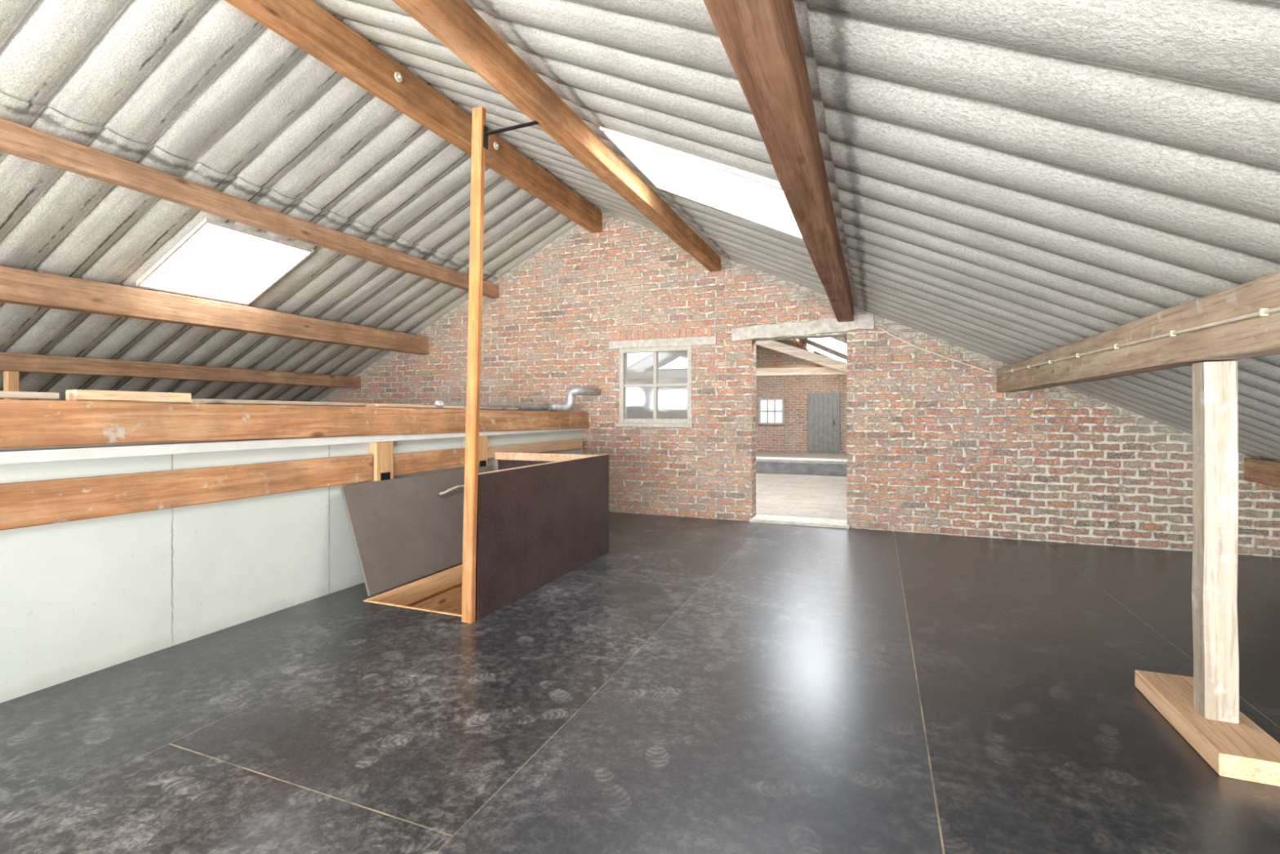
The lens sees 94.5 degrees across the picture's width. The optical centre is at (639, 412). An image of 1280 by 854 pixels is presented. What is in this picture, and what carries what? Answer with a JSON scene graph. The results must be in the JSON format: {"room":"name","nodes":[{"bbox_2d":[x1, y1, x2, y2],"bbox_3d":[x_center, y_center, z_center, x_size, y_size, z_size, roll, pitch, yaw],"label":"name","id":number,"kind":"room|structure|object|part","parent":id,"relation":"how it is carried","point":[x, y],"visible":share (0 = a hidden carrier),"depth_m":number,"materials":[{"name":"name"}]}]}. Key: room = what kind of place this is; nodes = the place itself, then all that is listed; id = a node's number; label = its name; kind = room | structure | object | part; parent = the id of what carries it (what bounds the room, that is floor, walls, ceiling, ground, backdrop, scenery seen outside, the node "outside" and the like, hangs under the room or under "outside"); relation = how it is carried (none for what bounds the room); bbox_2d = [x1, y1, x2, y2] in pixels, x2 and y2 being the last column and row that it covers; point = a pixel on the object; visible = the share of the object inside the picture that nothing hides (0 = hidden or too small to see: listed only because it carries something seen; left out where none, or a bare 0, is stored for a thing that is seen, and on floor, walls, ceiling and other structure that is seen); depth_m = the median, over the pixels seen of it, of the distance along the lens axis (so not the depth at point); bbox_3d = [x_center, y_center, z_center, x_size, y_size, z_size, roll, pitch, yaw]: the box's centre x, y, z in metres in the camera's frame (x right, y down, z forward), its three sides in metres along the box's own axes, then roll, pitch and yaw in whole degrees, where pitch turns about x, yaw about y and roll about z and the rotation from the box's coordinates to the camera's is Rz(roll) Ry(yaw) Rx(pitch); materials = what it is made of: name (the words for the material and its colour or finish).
{"room":"attic","nodes":[
{"label":"attic","id":0,"kind":"room"},
{"bbox_2d":[0,430,582,702],"bbox_3d":[-2.605,0.685,3.082,0.120,1.190,9.800,0,0,22],"label":"wall","id":1,"kind":"structure","parent":0,"point":[78,597],"depth_m":3.12,"materials":[{"name":"white paint"}]},
{"bbox_2d":[0,454,372,530],"bbox_3d":[-3.149,0.406,1.485,0.050,0.201,6.230,0,0,22],"label":"board","id":2,"kind":"object","parent":1,"relation":"attached to","point":[34,503],"visible":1,"depth_m":3.08,"materials":[{"name":"brown wood"}]},
{"bbox_2d":[0,427,586,464],"bbox_3d":[-2.519,0.193,3.047,0.065,0.055,9.800,0,0,22],"label":"trim","id":3,"kind":"structure","parent":1,"relation":"attached to","point":[19,456],"depth_m":3.24,"materials":[{"name":"white plastic"}]},
{"bbox_2d":[0,399,588,448],"bbox_3d":[-2.490,0.053,3.088,0.092,0.289,9.699,0,0,22],"label":"beam","id":4,"kind":"structure","parent":1,"relation":"on","point":[23,423],"depth_m":3.32,"materials":[{"name":"brown wood"}]},
{"bbox_2d":[3,371,19,399],"bbox_3d":[-5.736,-0.138,5.404,0.080,0.474,0.086,0,0,22],"label":"stud","id":5,"kind":"object","parent":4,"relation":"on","point":[11,379],"visible":0.35,"depth_m":5.38,"materials":[{"name":"brown wood"}]},
{"bbox_2d":[0,391,59,399],"bbox_3d":[-2.841,-0.077,2.325,0.123,0.034,0.820,0,0,22],"label":"plank","id":6,"kind":"object","parent":4,"relation":"on","point":[3,394],"visible":1,"depth_m":2.59,"materials":[{"name":"beige wood"}]},
{"bbox_2d":[65,389,191,402],"bbox_3d":[-2.566,-0.080,2.990,0.131,0.055,0.464,0,0,29],"label":"plank","id":7,"kind":"object","parent":4,"relation":"on","point":[72,394],"visible":1,"depth_m":2.92,"materials":[{"name":"brown wood"}]},
{"bbox_2d":[191,399,366,406],"bbox_3d":[-2.263,-0.060,3.833,0.124,0.032,1.151,0,0,20],"label":"plank","id":8,"kind":"object","parent":4,"relation":"on","point":[193,401],"visible":0.9,"depth_m":3.64,"materials":[{"name":"brown wood"}]},
{"bbox_2d":[365,403,463,408],"bbox_3d":[-1.832,-0.051,4.899,0.142,0.033,0.951,0,0,24],"label":"plank","id":9,"kind":"object","parent":4,"relation":"on","point":[371,405],"visible":0.93,"depth_m":4.76,"materials":[{"name":"brown wood"}]},
{"bbox_2d":[463,406,518,409],"bbox_3d":[-1.459,-0.041,5.854,0.112,0.032,0.801,0,0,19],"label":"plank","id":10,"kind":"object","parent":4,"relation":"on","point":[464,407],"visible":0.76,"depth_m":5.81,"materials":[{"name":"brown wood"}]},
{"bbox_2d":[434,386,600,411],"bbox_3d":[-1.308,-0.162,6.513,0.452,0.300,2.528,0,0,33],"label":"ventilation duct","id":11,"kind":"object","parent":4,"relation":"on","point":[574,391],"visible":0.79,"depth_m":6.97,"materials":[{"name":"metal"}]},
{"bbox_2d":[369,441,393,481],"bbox_3d":[-1.948,0.376,4.469,0.081,0.308,0.172,0,0,22],"label":"stud","id":12,"kind":"object","parent":1,"relation":"attached to","point":[382,453],"visible":0.91,"depth_m":4.43,"materials":[{"name":"brown wood"}]},
{"bbox_2d":[393,447,465,475],"bbox_3d":[-1.742,0.406,5.025,0.047,0.172,0.990,0,0,22],"label":"board","id":13,"kind":"object","parent":1,"relation":"attached to","point":[409,463],"visible":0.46,"depth_m":4.92,"materials":[{"name":"brown wood"}]},
{"bbox_2d":[478,435,488,466],"bbox_3d":[-1.509,0.376,5.573,0.081,0.308,0.176,0,0,22],"label":"stud","id":14,"kind":"object","parent":1,"relation":"attached to","point":[483,440],"visible":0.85,"depth_m":5.57,"materials":[{"name":"brown wood"}]},
{"bbox_2d":[487,438,582,458],"bbox_3d":[-1.117,0.390,6.590,0.052,0.127,1.980,0,0,22],"label":"board","id":15,"kind":"object","parent":1,"relation":"attached to","point":[559,445],"visible":0.79,"depth_m":6.53,"materials":[{"name":"brown wood"}]},
{"bbox_2d":[0,0,687,406],"bbox_3d":[-2.574,-1.140,10.367,5.950,2.919,22.960,0,0,22],"label":"ceiling","id":16,"kind":"structure","parent":0,"point":[202,92],"depth_m":4.78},
{"bbox_2d":[136,217,314,305],"bbox_3d":[-3.884,-1.402,5.603,0.960,0.544,1.020,0,0,22],"label":"window","id":17,"kind":"structure","parent":16,"relation":"attached to","point":[227,262],"depth_m":5.52,"materials":[{"name":"white glass"}]},
{"bbox_2d":[627,352,653,367],"bbox_3d":[-0.526,-1.393,14.093,1.040,0.584,2.840,0,0,22],"label":"window","id":18,"kind":"structure","parent":16,"relation":"attached to","point":[633,358],"depth_m":15.07,"materials":[{"name":"white glass"}]},
{"bbox_2d":[657,355,687,368],"bbox_3d":[1.027,-1.393,17.996,1.040,0.584,1.840,0,0,22],"label":"window","id":19,"kind":"structure","parent":16,"relation":"attached to","point":[680,362],"depth_m":17.51,"materials":[{"name":"white glass"}]},
{"bbox_2d":[630,364,824,371],"bbox_3d":[2.852,-1.101,15.009,10.200,0.145,0.126,0,0,22],"label":"tie beam","id":20,"kind":"structure","parent":16,"relation":"attached to","point":[810,365],"depth_m":14.80,"materials":[{"name":"wood"}]},
{"bbox_2d":[627,366,846,378],"bbox_3d":[1.744,-0.744,11.145,11.001,0.194,0.126,0,0,22],"label":"tie beam","id":21,"kind":"structure","parent":16,"relation":"attached to","point":[825,371],"depth_m":10.82,"materials":[{"name":"beige wood"}]},
{"bbox_2d":[0,451,1279,853],"bbox_3d":[1.182,1.275,8.786,14.100,0.050,23.200,0,0,22],"label":"floor","id":22,"kind":"structure","parent":0,"point":[694,685],"depth_m":2.44,"materials":[{"name":"black wood"}]},
{"bbox_2d":[340,465,493,596],"bbox_3d":[-1.620,0.871,4.821,0.272,0.733,1.720,0,0,22],"label":"trapdoor","id":23,"kind":"object","parent":22,"relation":"on","point":[407,529],"visible":0.66,"depth_m":4.45,"materials":[{"name":"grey wood"}]},
{"bbox_3d":[-1.559,0.647,5.022,0.074,0.066,0.361,0,0,22],"label":"handle","id":24,"kind":"part","parent":23,"relation":"part of","materials":[{"name":"metal"}]},
{"bbox_2d":[363,564,475,617],"bbox_3d":[-1.085,1.317,4.602,0.898,0.146,1.808,0,0,22],"label":"trim","id":25,"kind":"structure","parent":22,"relation":"attached to","point":[402,596],"depth_m":4.37,"materials":[{"name":"brown wood"}]},
{"bbox_2d":[461,106,538,623],"bbox_3d":[-0.826,-0.276,3.470,0.500,3.051,0.063,0,0,22],"label":"wooden post","id":26,"kind":"object","parent":22,"relation":"on","point":[480,133],"visible":1,"depth_m":3.51,"materials":[{"name":"brown wood"}]},
{"bbox_2d":[475,451,608,619],"bbox_3d":[-1.172,0.809,4.661,1.176,0.880,1.885,0,0,22],"label":"guard","id":27,"kind":"object","parent":22,"relation":"on","point":[541,517],"visible":0.94,"depth_m":4.22,"materials":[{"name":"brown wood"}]},
{"bbox_3d":[-0.838,0.820,5.532,1.153,0.859,0.020,0,0,22],"label":"panel","id":28,"kind":"part","parent":27,"relation":"part of","materials":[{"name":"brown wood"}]},
{"bbox_3d":[-0.635,0.371,4.448,0.022,0.005,1.885,0,0,22],"label":"trim","id":29,"kind":"part","parent":27,"relation":"part of","materials":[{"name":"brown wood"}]},
{"bbox_3d":[-0.852,0.415,5.499,1.150,0.070,0.048,0,0,22],"label":"rail","id":30,"kind":"part","parent":27,"relation":"part of","materials":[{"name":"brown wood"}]},
{"bbox_2d":[755,459,846,475],"bbox_3d":[3.302,1.129,12.355,9.000,0.239,0.800,0,0,22],"label":"kerb","id":31,"kind":"object","parent":22,"relation":"on","point":[811,468],"visible":0.09,"depth_m":11.97,"materials":[{"name":"grey concrete"}]},
{"bbox_2d":[755,456,846,462],"bbox_3d":[3.380,0.994,12.550,9.000,0.028,0.580,0,0,22],"label":"board","id":32,"kind":"object","parent":31,"relation":"on","point":[788,459],"visible":0.11,"depth_m":12.44,"materials":[{"name":"wood"}]},
{"bbox_2d":[1134,669,1279,786],"bbox_3d":[2.233,1.210,2.324,0.237,0.080,0.710,0,0,22],"label":"plank","id":33,"kind":"object","parent":22,"relation":"on","point":[1242,750],"visible":0.82,"depth_m":2.17,"materials":[{"name":"brown wood"}]},
{"bbox_2d":[1191,360,1239,723],"bbox_3d":[2.224,0.487,2.290,0.107,1.363,0.107,0,0,22],"label":"support post","id":34,"kind":"object","parent":33,"relation":"on","point":[1214,384],"visible":1,"depth_m":2.25,"materials":[{"name":"beige wood"}]},
{"bbox_2d":[627,339,846,453],"bbox_3d":[5.185,-0.670,18.709,13.600,3.840,0.200,0,0,22],"label":"wall","id":35,"kind":"structure","parent":0,"point":[792,436],"depth_m":18.87,"materials":[{"name":"red brick"}]},
{"bbox_2d":[758,398,784,424],"bbox_3d":[4.200,-0.040,18.938,0.800,0.840,0.098,0,0,22],"label":"window","id":36,"kind":"structure","parent":35,"relation":"in","point":[771,411],"depth_m":18.93,"materials":[{"name":"white glass"}]},
{"bbox_2d":[807,392,839,453],"bbox_3d":[5.689,0.320,18.324,0.960,1.860,0.138,0,0,22],"label":"door","id":37,"kind":"structure","parent":35,"relation":"in","point":[823,408],"depth_m":18.30,"materials":[{"name":"grey paint"}]},
{"bbox_2d":[316,0,1279,461],"bbox_3d":[3.883,-0.722,7.797,7.950,3.756,22.960,0,0,22],"label":"ceiling","id":38,"kind":"structure","parent":0,"point":[1011,182],"depth_m":2.25,"materials":[{"name":"grey concrete"}]},
{"bbox_2d":[599,126,802,239],"bbox_3d":[0.476,-1.550,4.008,1.160,0.622,1.040,0,0,22],"label":"window","id":39,"kind":"structure","parent":38,"relation":"attached to","point":[756,198],"depth_m":3.88,"materials":[{"name":"white glass"}]},
{"bbox_2d":[755,340,846,372],"bbox_3d":[2.664,-1.124,10.617,3.553,1.404,0.106,0,0,22],"label":"rafter","id":40,"kind":"object","parent":38,"relation":"attached to","point":[820,359],"visible":0.35,"depth_m":10.47,"materials":[{"name":"beige wood"}]},
{"bbox_2d":[805,342,846,362],"bbox_3d":[5.301,-1.578,16.295,1.240,0.659,1.840,0,0,22],"label":"window","id":41,"kind":"structure","parent":38,"relation":"attached to","point":[815,348],"depth_m":16.02,"materials":[{"name":"white glass"}]},
{"bbox_2d":[808,337,846,355],"bbox_3d":[3.748,-1.578,12.393,1.240,0.659,2.840,0,0,22],"label":"window","id":42,"kind":"structure","parent":38,"relation":"attached to","point":[839,345],"depth_m":12.39,"materials":[{"name":"white glass"}]},
{"bbox_2d":[318,209,1279,556],"bbox_3d":[0.609,-0.670,7.211,13.600,3.840,0.250,0,0,22],"label":"wall","id":43,"kind":"structure","parent":0,"point":[933,446],"depth_m":6.64,"materials":[{"name":"red brick"}]},
{"bbox_2d":[0,351,360,387],"bbox_3d":[-6.090,-0.460,4.520,0.120,0.173,9.697,0,0,22],"label":"roof beam","id":44,"kind":"structure","parent":43,"relation":"attached to","point":[9,362],"depth_m":6.45,"materials":[{"name":"brown wood"}]},
{"bbox_2d":[0,265,428,355],"bbox_3d":[-4.901,-0.960,4.048,0.159,0.261,9.697,0,0,22],"label":"roof beam","id":45,"kind":"structure","parent":43,"relation":"attached to","point":[17,286],"depth_m":5.48,"materials":[{"name":"brown wood"}]},
{"bbox_2d":[0,117,498,298],"bbox_3d":[-3.768,-1.650,3.596,0.112,0.181,9.697,0,0,22],"label":"roof beam","id":46,"kind":"structure","parent":43,"relation":"attached to","point":[16,140],"depth_m":4.50,"materials":[{"name":"brown wood"}]},
{"bbox_2d":[224,0,602,233],"bbox_3d":[-2.330,-2.416,3.025,0.187,0.261,9.697,0,0,22],"label":"roof beam","id":47,"kind":"structure","parent":43,"relation":"attached to","point":[304,24],"depth_m":4.32,"materials":[{"name":"brown wood"}]},
{"bbox_2d":[394,71,402,82],"bbox_3d":[-1.742,-2.430,4.288,0.028,0.070,0.070,0,0,22],"label":"washer","id":48,"kind":"object","parent":47,"relation":"in","point":[397,75],"depth_m":4.28,"materials":[{"name":"beige plastic"}]},
{"bbox_2d":[493,142,498,150],"bbox_3d":[-1.302,-2.430,5.394,0.028,0.070,0.070,0,0,22],"label":"washer","id":49,"kind":"object","parent":47,"relation":"in","point":[495,144],"depth_m":5.38,"materials":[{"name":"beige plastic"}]},
{"bbox_2d":[391,0,720,271],"bbox_3d":[-0.910,-1.740,2.459,0.150,0.162,9.697,0,0,22],"label":"roof beam","id":50,"kind":"structure","parent":43,"relation":"attached to","point":[455,24],"depth_m":3.26,"materials":[{"name":"brown wood"}]},
{"bbox_2d":[615,345,693,426],"bbox_3d":[0.181,-0.312,7.257,0.990,0.975,0.120,0,0,22],"label":"window","id":51,"kind":"structure","parent":43,"relation":"in","point":[624,422],"depth_m":7.25,"materials":[{"name":"beige paint"}]},
{"bbox_2d":[627,370,685,387],"bbox_3d":[-0.769,-0.960,14.432,0.161,0.262,12.144,0,0,22],"label":"roof beam","id":52,"kind":"structure","parent":43,"relation":"attached to","point":[660,380],"depth_m":17.86,"materials":[{"name":"wood"}]},
{"bbox_2d":[610,326,711,340],"bbox_3d":[0.246,-0.961,7.244,1.300,0.111,0.058,0,0,22],"label":"trim","id":53,"kind":"structure","parent":43,"relation":"attached to","point":[708,328],"depth_m":7.21,"materials":[{"name":"brick"}]},
{"bbox_2d":[608,336,716,349],"bbox_3d":[0.271,-0.850,7.254,1.380,0.100,0.120,0,0,22],"label":"trim","id":54,"kind":"structure","parent":43,"relation":"attached to","point":[700,340],"depth_m":7.18,"materials":[{"name":"concrete"}]},
{"bbox_2d":[673,351,687,355],"bbox_3d":[0.366,-1.651,13.981,0.111,0.182,12.144,0,0,22],"label":"roof beam","id":55,"kind":"structure","parent":43,"relation":"attached to","point":[682,353],"depth_m":15.80,"materials":[{"name":"wood"}]},
{"bbox_2d":[702,0,853,322],"bbox_3d":[0.442,-1.070,1.921,0.171,0.203,9.697,0,0,22],"label":"roof beam","id":56,"kind":"structure","parent":43,"relation":"attached to","point":[761,40],"depth_m":1.96,"materials":[{"name":"brown wood"}]},
{"bbox_2d":[749,514,849,528],"bbox_3d":[1.815,1.232,6.725,1.080,0.035,0.360,0,0,22],"label":"threshold","id":57,"kind":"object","parent":43,"relation":"attached to","point":[776,519],"depth_m":6.67,"materials":[{"name":"concrete"}]},
{"bbox_2d":[731,314,874,342],"bbox_3d":[1.803,-0.938,6.652,1.536,0.232,0.196,0,0,22],"label":"trim","id":58,"kind":"structure","parent":43,"relation":"attached to","point":[861,322],"depth_m":6.57,"materials":[{"name":"concrete"}]},
{"bbox_2d":[790,338,816,353],"bbox_3d":[3.223,-1.739,12.844,0.151,0.160,12.144,0,0,22],"label":"roof beam","id":59,"kind":"structure","parent":43,"relation":"attached to","point":[799,343],"depth_m":14.93,"materials":[{"name":"brown wood"}]},
{"bbox_2d":[878,326,995,373],"bbox_3d":[3.030,-0.649,6.093,1.071,0.532,0.068,0,0,25],"label":"electrical cable","id":60,"kind":"object","parent":43,"relation":"attached to","point":[878,326],"visible":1,"depth_m":6.09,"materials":[{"name":"beige plastic"}]},
{"bbox_2d":[996,271,1279,391],"bbox_3d":[1.835,-0.315,1.367,0.159,0.240,9.697,0,0,22],"label":"roof beam","id":61,"kind":"structure","parent":43,"relation":"attached to","point":[1258,335],"depth_m":2.43,"materials":[{"name":"brown wood"}]},
{"bbox_2d":[998,306,1279,374],"bbox_3d":[2.307,-0.325,2.795,0.019,0.114,6.300,0,0,22],"label":"electrical cable","id":62,"kind":"object","parent":61,"relation":"attached to","point":[1263,312],"visible":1,"depth_m":2.37,"materials":[{"name":"beige plastic"}]},
{"bbox_2d":[1244,457,1279,487],"bbox_3d":[3.573,0.500,0.675,0.143,0.212,9.697,0,0,22],"label":"roof beam","id":63,"kind":"structure","parent":43,"relation":"attached to","point":[1263,471],"depth_m":4.95,"materials":[{"name":"brown wood"}]},
{"bbox_3d":[-0.249,2.875,4.243,3.600,0.049,4.700,0,0,22],"label":"floor","id":64,"kind":"structure","parent":0,"visible":0},
{"bbox_2d":[407,582,475,616],"bbox_3d":[-1.085,2.066,4.602,0.990,1.569,1.900,0,0,22],"label":"staircase","id":65,"kind":"structure","parent":64,"relation":"on","point":[448,600],"depth_m":4.69,"materials":[{"name":"brown wood"}]}
]}

